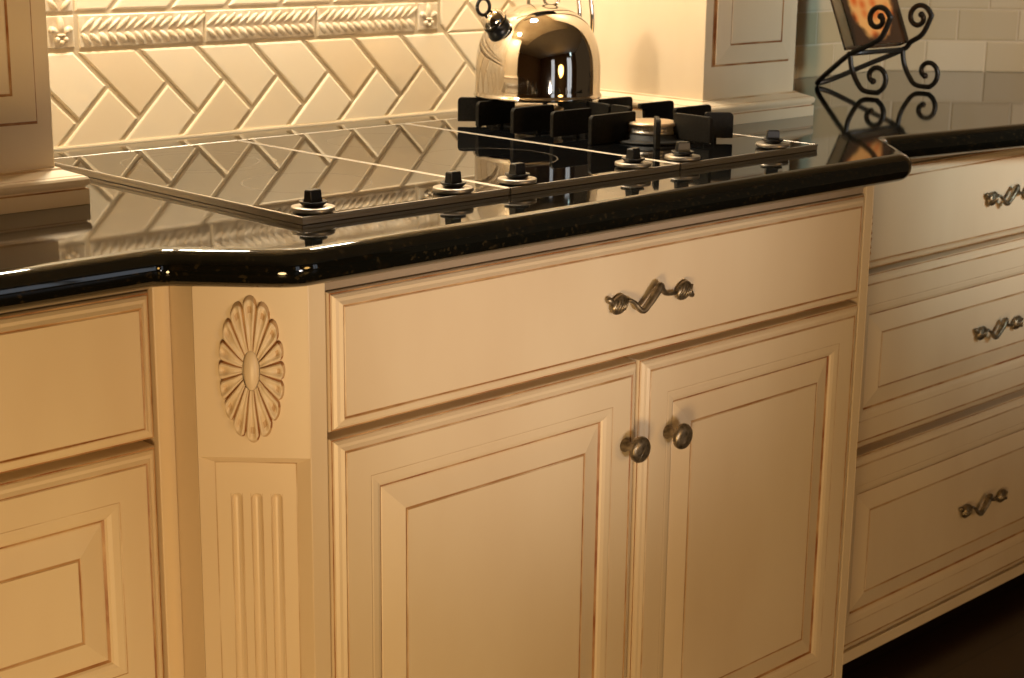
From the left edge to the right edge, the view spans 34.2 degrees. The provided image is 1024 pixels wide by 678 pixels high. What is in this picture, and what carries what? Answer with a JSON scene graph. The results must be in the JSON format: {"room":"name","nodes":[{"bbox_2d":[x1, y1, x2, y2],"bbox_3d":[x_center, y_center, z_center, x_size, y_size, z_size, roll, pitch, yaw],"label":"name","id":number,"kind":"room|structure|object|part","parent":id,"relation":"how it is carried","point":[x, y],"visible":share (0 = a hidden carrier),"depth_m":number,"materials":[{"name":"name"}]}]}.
{"room":"kitchen","nodes":[
{"label":"kitchen","id":0,"kind":"room"},
{"bbox_2d":[527,0,882,78],"bbox_3d":[-1.299,-0.507,1.594,5.660,2.600,0.192,-13,20,-43],"label":"wall","id":1,"kind":"structure","parent":0,"point":[528,1],"depth_m":3.34,"materials":[{"name":"beige tile"}]},
{"bbox_2d":[45,0,526,149],"bbox_3d":[-0.363,-0.651,2.353,1.092,0.712,0.014,-13,20,-43],"label":"tile backsplash","id":2,"kind":"structure","parent":1,"relation":"attached to","point":[121,71],"depth_m":2.40,"materials":[{"name":"beige tile"}]},
{"bbox_2d":[794,0,881,77],"bbox_3d":[0.489,-0.789,3.176,0.827,0.592,0.002,-13,20,-43],"label":"tile backsplash","id":3,"kind":"structure","parent":1,"relation":"attached to","point":[812,61],"depth_m":3.35,"materials":[{"name":"beige tile"}]},
{"bbox_2d":[842,573,1023,677],"bbox_3d":[1.086,1.143,0.602,7.200,0.050,5.700,-13,20,-43],"label":"floor","id":4,"kind":"structure","parent":0,"point":[983,636],"depth_m":2.88,"materials":[{"name":"brown wood"}]},
{"bbox_2d":[0,286,183,677],"bbox_3d":[-0.779,0.354,1.745,0.648,0.870,0.626,-13,20,-43],"label":"base cabinet","id":5,"kind":"object","parent":4,"relation":"on","point":[90,583],"visible":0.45,"depth_m":1.63,"materials":[{"name":"beige paint"}]},
{"bbox_3d":[-0.578,0.072,1.479,0.579,0.152,0.042,-13,20,-43],"label":"drawer","id":6,"kind":"part","parent":5,"relation":"part of","materials":[{"name":"beige paint"}]},
{"bbox_3d":[-0.581,0.289,1.534,0.579,0.280,0.042,-13,20,-43],"label":"drawer","id":7,"kind":"part","parent":5,"relation":"part of","materials":[{"name":"beige paint"}]},
{"bbox_2d":[169,186,873,677],"bbox_3d":[-0.094,0.220,2.303,1.135,0.870,0.758,-13,20,-43],"label":"base cabinet","id":8,"kind":"object","parent":4,"relation":"on","point":[628,453],"visible":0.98,"depth_m":1.91,"materials":[{"name":"beige paint"}]},
{"bbox_3d":[-0.030,0.338,1.927,0.466,0.569,0.042,-13,20,-43],"label":"cabinet door","id":9,"kind":"part","parent":8,"relation":"part of","materials":[{"name":"beige paint"}]},
{"bbox_2d":[0,71,1023,311],"bbox_3d":[0.495,-0.284,2.472,3.750,0.038,1.166,-13,20,-43],"label":"countertop","id":10,"kind":"structure","parent":8,"relation":"on","point":[127,238],"depth_m":1.82,"materials":[{"name":"black stone"}]},
{"bbox_2d":[0,0,89,214],"bbox_3d":[-0.693,-0.690,1.718,0.285,1.092,0.401,-13,20,-43],"label":"column","id":11,"kind":"structure","parent":10,"relation":"on","point":[30,180],"depth_m":1.76,"materials":[{"name":"beige paint"}]},
{"bbox_3d":[-0.567,-0.651,1.593,0.194,0.904,0.010,-13,20,-43],"label":"panel","id":12,"kind":"part","parent":11,"relation":"part of","materials":[{"name":"beige paint"}]},
{"bbox_2d":[54,140,511,224],"bbox_3d":[-0.293,-0.205,1.982,0.297,0.032,0.538,-13,20,-43],"label":"glass cooktop","id":13,"kind":"object","parent":10,"relation":"in","point":[293,186],"visible":0.98,"depth_m":1.93,"materials":[{"name":"black glass"}]},
{"bbox_3d":[-0.207,-0.147,1.729,0.030,0.017,0.030,-13,20,-43],"label":"control knob","id":14,"kind":"part","parent":13,"relation":"part of","materials":[{"name":"black plastic"}]},
{"bbox_3d":[-0.066,-0.179,1.863,0.030,0.017,0.030,-13,20,-43],"label":"control knob","id":15,"kind":"part","parent":13,"relation":"part of","materials":[{"name":"black plastic"}]},
{"bbox_2d":[239,123,681,194],"bbox_3d":[-0.080,-0.254,2.183,0.300,0.032,0.538,-13,20,-43],"label":"glass cooktop","id":16,"kind":"object","parent":10,"relation":"in","point":[521,166],"visible":0.98,"depth_m":2.14,"materials":[{"name":"black glass"}]},
{"bbox_3d":[0.006,-0.196,1.930,0.030,0.017,0.030,-13,20,-43],"label":"control knob","id":17,"kind":"part","parent":16,"relation":"part of","materials":[{"name":"black plastic"}]},
{"bbox_3d":[0.151,-0.229,2.067,0.030,0.017,0.030,-13,20,-43],"label":"control knob","id":18,"kind":"part","parent":16,"relation":"part of","materials":[{"name":"black plastic"}]},
{"bbox_2d":[405,96,817,169],"bbox_3d":[0.132,-0.310,2.381,0.291,0.048,0.538,-13,20,-43],"label":"gas cooktop","id":19,"kind":"object","parent":10,"relation":"in","point":[695,136],"visible":0.95,"depth_m":2.31,"materials":[{"name":"black metal"}]},
{"bbox_2d":[473,0,601,102],"bbox_3d":[0.040,-0.475,2.452,0.192,0.233,0.192,1,14,2],"label":"tea kettle","id":20,"kind":"object","parent":19,"relation":"on","point":[546,52],"visible":1,"depth_m":2.39,"materials":[{"name":"silver metal"}]},
{"bbox_3d":[-0.041,-0.475,2.381,0.028,0.028,0.005,-11,19,-39],"label":"whistle lever","id":21,"kind":"part","parent":20,"relation":"part of","materials":[{"name":"black plastic"}]},
{"bbox_3d":[0.051,-0.511,2.448,0.157,0.153,0.037,-10,18,-35],"label":"arch handle","id":22,"kind":"part","parent":20,"relation":"part of","materials":[{"name":"silver metal"}]},
{"bbox_3d":[0.131,-0.293,2.386,0.285,0.004,0.530,-13,20,-43],"label":"glass plate","id":23,"kind":"part","parent":19,"relation":"part of","materials":[{"name":"black glass"}]},
{"bbox_3d":[0.194,-0.294,2.320,0.070,0.011,0.070,-13,20,-43],"label":"flame crown","id":24,"kind":"part","parent":19,"relation":"part of","materials":[{"name":"silver metal"}]},
{"bbox_3d":[0.194,-0.283,2.323,0.123,0.010,0.123,-13,20,-43],"label":"burner","id":25,"kind":"part","parent":19,"relation":"part of","materials":[{"name":"black metal"}]},
{"bbox_3d":[0.219,-0.244,2.131,0.030,0.017,0.030,-13,20,-43],"label":"control knob","id":26,"kind":"part","parent":19,"relation":"part of","materials":[{"name":"black plastic"}]},
{"bbox_3d":[0.354,-0.275,2.259,0.030,0.017,0.030,-13,20,-43],"label":"control knob","id":27,"kind":"part","parent":19,"relation":"part of","materials":[{"name":"black plastic"}]},
{"bbox_2d":[517,0,814,124],"bbox_3d":[0.256,-0.906,2.613,0.285,1.092,0.401,-13,20,-43],"label":"column","id":28,"kind":"structure","parent":10,"relation":"on","point":[737,57],"depth_m":2.59,"materials":[{"name":"beige paint"}]},
{"bbox_3d":[0.382,-0.867,2.489,0.194,0.904,0.010,-13,20,-43],"label":"panel","id":29,"kind":"part","parent":28,"relation":"part of","materials":[{"name":"beige paint"}]},
{"bbox_2d":[815,3,939,94],"bbox_3d":[0.662,-0.546,3.102,0.187,0.163,0.214,-13,20,-43],"label":"cookbook stand","id":30,"kind":"object","parent":10,"relation":"on","point":[891,52],"visible":1,"depth_m":3.10,"materials":[{"name":"metal"}]},
{"bbox_3d":[0.616,-0.537,3.064,0.038,0.163,0.226,-5,16,-23],"label":"stand arm","id":31,"kind":"part","parent":30,"relation":"part of","materials":[{"name":"metal"}]},
{"bbox_2d":[830,0,908,49],"bbox_3d":[0.650,-0.662,3.106,0.179,0.231,0.117,-13,20,-43],"label":"cookbook","id":32,"kind":"object","parent":30,"relation":"on","point":[855,31],"visible":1,"depth_m":3.07,"materials":[{"name":"multicoloured"}]},
{"bbox_3d":[0.139,-0.054,1.993,0.927,0.146,0.042,-13,20,-43],"label":"drawer","id":33,"kind":"part","parent":8,"relation":"part of","materials":[{"name":"beige paint"}]},
{"bbox_3d":[0.147,0.131,1.997,0.033,0.033,0.032,-13,20,-43],"label":"door knob","id":34,"kind":"part","parent":8,"relation":"part of","materials":[{"name":"grey metal"}]},
{"bbox_3d":[0.170,-0.051,1.980,0.158,0.033,0.020,-13,20,-43],"label":"drawer pull","id":35,"kind":"part","parent":8,"relation":"part of","materials":[{"name":"grey metal"}]},
{"bbox_3d":[0.203,0.118,2.050,0.033,0.033,0.032,-13,20,-43],"label":"door knob","id":36,"kind":"part","parent":8,"relation":"part of","materials":[{"name":"grey metal"}]},
{"bbox_3d":[0.304,0.261,2.243,0.456,0.569,0.042,-13,20,-43],"label":"cabinet door","id":37,"kind":"part","parent":8,"relation":"part of","materials":[{"name":"beige paint"}]},
{"bbox_2d":[843,147,1023,664],"bbox_3d":[0.626,0.034,3.070,0.996,0.870,0.626,-13,20,-43],"label":"base cabinet","id":38,"kind":"object","parent":4,"relation":"on","point":[938,516],"visible":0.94,"depth_m":2.75,"materials":[{"name":"beige paint"}]},
{"bbox_3d":[0.813,0.278,2.931,0.906,0.331,0.042,-13,20,-43],"label":"drawer","id":39,"kind":"part","parent":38,"relation":"part of","materials":[{"name":"beige paint"}]},
{"bbox_3d":[0.817,-0.030,2.852,0.906,0.280,0.042,-13,20,-43],"label":"drawer","id":40,"kind":"part","parent":38,"relation":"part of","materials":[{"name":"beige paint"}]},
{"bbox_3d":[0.819,-0.247,2.797,0.906,0.152,0.042,-13,20,-43],"label":"drawer","id":41,"kind":"part","parent":38,"relation":"part of","materials":[{"name":"beige paint"}]},
{"bbox_3d":[0.828,0.286,2.903,0.158,0.033,0.020,-13,20,-43],"label":"drawer pull","id":42,"kind":"part","parent":38,"relation":"part of","materials":[{"name":"grey metal"}]},
{"bbox_3d":[0.832,-0.020,2.825,0.158,0.033,0.020,-13,20,-43],"label":"drawer pull","id":43,"kind":"part","parent":38,"relation":"part of","materials":[{"name":"grey metal"}]},
{"bbox_3d":[0.834,-0.241,2.769,0.158,0.033,0.020,-13,20,-43],"label":"drawer pull","id":44,"kind":"part","parent":38,"relation":"part of","materials":[{"name":"grey metal"}]},
{"bbox_2d":[882,0,1023,71],"bbox_3d":[1.886,-0.945,3.468,2.210,2.600,0.097,1,14,1],"label":"wall","id":45,"kind":"structure","parent":0,"point":[958,9],"depth_m":3.51,"materials":[{"name":"beige tile"}]},
{"bbox_2d":[884,0,1023,71],"bbox_3d":[1.416,-0.848,3.450,1.246,0.592,0.002,1,14,1],"label":"tile backsplash","id":46,"kind":"structure","parent":45,"relation":"attached to","point":[973,24],"depth_m":3.51,"materials":[{"name":"beige tile"}]}
]}

